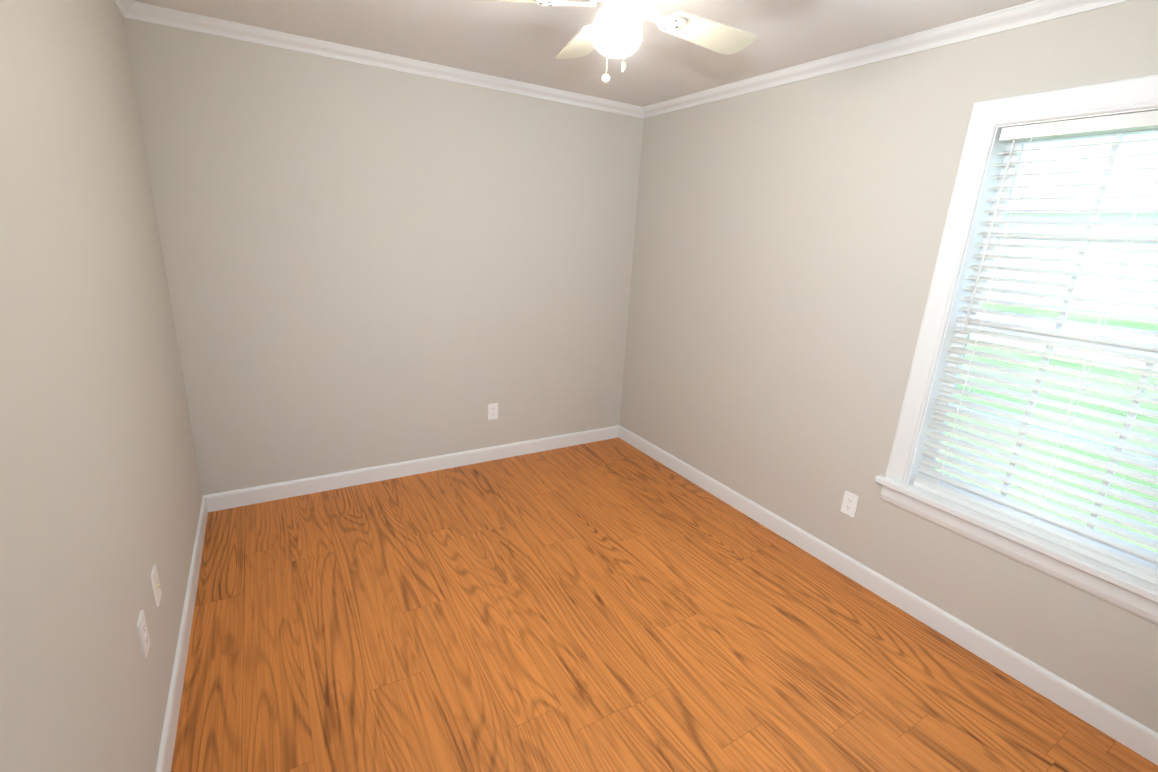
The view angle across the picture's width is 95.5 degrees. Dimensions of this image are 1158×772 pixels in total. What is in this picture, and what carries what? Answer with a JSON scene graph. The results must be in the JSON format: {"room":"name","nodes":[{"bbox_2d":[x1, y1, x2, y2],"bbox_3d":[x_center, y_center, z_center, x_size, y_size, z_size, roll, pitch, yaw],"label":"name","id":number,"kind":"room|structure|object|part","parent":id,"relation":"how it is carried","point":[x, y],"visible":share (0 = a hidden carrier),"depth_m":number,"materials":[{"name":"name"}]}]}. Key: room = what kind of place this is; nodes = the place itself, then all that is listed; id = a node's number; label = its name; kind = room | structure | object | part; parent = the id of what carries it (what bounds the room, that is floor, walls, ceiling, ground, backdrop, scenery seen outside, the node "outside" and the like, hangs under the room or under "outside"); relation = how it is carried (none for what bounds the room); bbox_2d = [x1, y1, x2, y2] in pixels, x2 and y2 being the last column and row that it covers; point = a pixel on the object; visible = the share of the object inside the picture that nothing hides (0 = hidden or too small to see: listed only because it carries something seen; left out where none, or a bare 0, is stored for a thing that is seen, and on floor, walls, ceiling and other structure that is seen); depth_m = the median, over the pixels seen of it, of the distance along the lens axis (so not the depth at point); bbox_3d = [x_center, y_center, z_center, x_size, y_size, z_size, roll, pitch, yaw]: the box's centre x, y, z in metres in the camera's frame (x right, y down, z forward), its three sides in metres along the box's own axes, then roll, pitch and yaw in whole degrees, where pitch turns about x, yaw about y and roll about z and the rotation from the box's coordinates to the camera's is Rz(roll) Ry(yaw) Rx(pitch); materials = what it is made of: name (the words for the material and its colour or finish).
{"room":"empty bedroom","nodes":[
{"label":"empty bedroom","id":0,"kind":"room"},
{"bbox_2d":[0,0,202,771],"bbox_3d":[-1.194,0.008,1.117,0.160,2.440,3.500,-7,19,-30],"label":"wall","id":1,"kind":"structure","parent":0,"point":[101,495],"depth_m":1.26,"materials":[{"name":"grey paint"}]},
{"bbox_2d":[112,0,143,20],"bbox_3d":[-1.042,-1.144,0.834,0.050,0.057,3.500,-7,19,-30],"label":"crown molding","id":2,"kind":"structure","parent":1,"relation":"attached to","point":[129,9],"depth_m":2.24,"materials":[{"name":"white wood"}]},
{"bbox_2d":[137,610,149,658],"bbox_3d":[-1.237,0.706,1.497,0.007,0.116,0.072,-7,19,-30],"label":"electrical outlet","id":3,"kind":"object","parent":1,"relation":"attached to","point":[143,633],"visible":1,"depth_m":1.49,"materials":[{"name":"white plastic"}]},
{"bbox_2d":[151,565,161,606],"bbox_3d":[-1.357,0.643,1.697,0.015,0.116,0.072,-7,19,-30],"label":"wall jack","id":4,"kind":"object","parent":1,"relation":"attached to","point":[156,584],"visible":1,"depth_m":1.68,"materials":[{"name":"white plastic"}]},
{"bbox_2d":[155,494,210,771],"bbox_3d":[-1.180,1.120,1.489,0.013,0.102,3.500,-7,19,-30],"label":"baseboard","id":5,"kind":"structure","parent":1,"relation":"attached to","point":[167,743],"depth_m":1.90,"materials":[{"name":"white wood"}]},
{"bbox_2d":[123,18,643,494],"bbox_3d":[-0.854,-0.631,3.358,3.126,2.440,0.160,-7,19,-30],"label":"wall","id":6,"kind":"structure","parent":0,"point":[366,266],"depth_m":3.04,"materials":[{"name":"grey paint"}]},
{"bbox_2d":[140,3,643,117],"bbox_3d":[-0.745,-1.744,2.933,2.670,0.057,0.050,-7,19,-30],"label":"crown molding","id":7,"kind":"structure","parent":6,"relation":"attached to","point":[148,13],"depth_m":2.71,"materials":[{"name":"white wood"}]},
{"bbox_2d":[211,425,618,511],"bbox_3d":[-0.865,0.511,3.620,2.760,0.102,0.013,-7,19,-30],"label":"baseboard","id":8,"kind":"structure","parent":6,"relation":"attached to","point":[281,490],"depth_m":3.42,"materials":[{"name":"white wood"}]},
{"bbox_2d":[488,403,497,419],"bbox_3d":[-0.601,0.177,3.679,0.072,0.116,0.007,-7,19,-30],"label":"electrical outlet","id":9,"kind":"object","parent":6,"relation":"attached to","point":[492,410],"visible":1,"depth_m":3.67,"materials":[{"name":"white plastic"}]},
{"bbox_2d":[133,0,1035,106],"bbox_3d":[0.146,-1.368,1.502,3.126,0.120,3.820,-7,19,-30],"label":"ceiling","id":10,"kind":"structure","parent":0,"point":[526,42],"depth_m":2.32,"materials":[{"name":"white paint"}]},
{"bbox_2d":[475,0,755,83],"bbox_3d":[0.142,-1.115,1.542,1.031,0.386,1.061,-7,19,-30],"label":"fan","id":11,"kind":"object","parent":10,"relation":"hanging from","point":[614,30],"visible":1,"depth_m":1.60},
{"bbox_3d":[0.113,-1.045,1.538,0.144,0.144,0.144,-7,19,-30],"label":"globe","id":12,"kind":"part","parent":11,"relation":"part of"},
{"bbox_3d":[0.121,-1.205,1.491,0.286,0.189,0.286,-7,19,-30],"label":"motor","id":13,"kind":"part","parent":11,"relation":"part of","materials":[{"name":"beige"}]},
{"bbox_2d":[171,437,1157,771],"bbox_3d":[0.013,1.085,2.222,3.126,0.120,3.820,-7,19,-30],"label":"floor","id":14,"kind":"structure","parent":0,"point":[613,605],"depth_m":2.11,"materials":[{"name":"brown wood"}]},
{"bbox_2d":[620,0,1157,732],"bbox_3d":[1.353,-0.291,2.607,0.160,2.440,3.500,-7,19,-30],"label":"wall","id":15,"kind":"structure","parent":0,"point":[786,242],"depth_m":2.57,"materials":[{"name":"grey paint"}]},
{"bbox_2d":[841,491,858,516],"bbox_3d":[1.349,0.589,2.624,0.007,0.116,0.072,-7,19,-30],"label":"electrical outlet","id":16,"kind":"object","parent":15,"relation":"attached to","point":[849,504],"visible":1,"depth_m":2.62,"materials":[{"name":"white plastic"}]},
{"bbox_2d":[640,0,1130,117],"bbox_3d":[1.324,-1.422,2.219,0.050,0.057,3.500,-7,19,-30],"label":"crown molding","id":17,"kind":"structure","parent":15,"relation":"attached to","point":[1025,14],"depth_m":2.19,"materials":[{"name":"white wood"}]},
{"bbox_2d":[619,425,1157,764],"bbox_3d":[1.217,0.838,2.892,0.013,0.102,3.500,-7,19,-30],"label":"baseboard","id":18,"kind":"structure","parent":15,"relation":"attached to","point":[1109,721],"depth_m":2.29,"materials":[{"name":"white wood"}]},
{"bbox_2d":[875,474,1157,602],"bbox_3d":[1.724,0.581,2.018,0.121,0.030,1.150,-7,19,-30],"label":"window sill","id":19,"kind":"structure","parent":15,"relation":"attached to","point":[1119,578],"depth_m":1.97,"materials":[{"name":"white wood"}]},
{"bbox_2d":[880,74,1157,624],"bbox_3d":[1.823,-0.135,1.845,0.211,1.689,1.094,-7,19,-30],"label":"window","id":20,"kind":"structure","parent":15,"relation":"in","point":[987,117],"depth_m":2.03,"materials":[{"name":"white"}]},
{"bbox_3d":[1.701,0.640,2.023,0.018,0.090,1.090,-7,19,-30],"label":"window apron","id":21,"kind":"part","parent":20,"relation":"part of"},
{"bbox_2d":[913,110,1157,584],"bbox_3d":[1.778,-0.143,1.814,0.064,1.464,0.876,-7,19,-30],"label":"window blind","id":22,"kind":"object","parent":20,"relation":"attached to","point":[1126,563],"visible":0.94,"depth_m":1.90,"materials":[{"name":"white plastic"}]},
{"bbox_3d":[1.840,-0.142,1.853,0.076,1.484,0.900,-7,19,-30],"label":"window sash","id":23,"kind":"part","parent":20,"relation":"part of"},
{"label":"outside","id":24,"kind":"structure","parent":0,"visible":0},
{"bbox_2d":[935,303,1157,552],"bbox_3d":[15.066,-0.863,13.117,120.000,0.050,120.000,-7,19,-30],"label":"lawn","id":25,"kind":"structure","parent":24,"point":[1088,319],"depth_m":7.19,"materials":[{"name":"green plant"}]},
{"bbox_2d":[969,313,1157,371],"bbox_3d":[14.687,-0.857,12.882,8.500,0.029,120.000,-7,19,-30],"label":"path","id":26,"kind":"structure","parent":25,"relation":"on","point":[1076,329],"depth_m":14.04,"materials":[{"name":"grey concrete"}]},
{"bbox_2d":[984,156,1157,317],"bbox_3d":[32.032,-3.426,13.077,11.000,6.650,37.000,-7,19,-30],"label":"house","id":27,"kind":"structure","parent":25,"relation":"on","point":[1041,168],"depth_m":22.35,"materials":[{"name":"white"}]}
]}

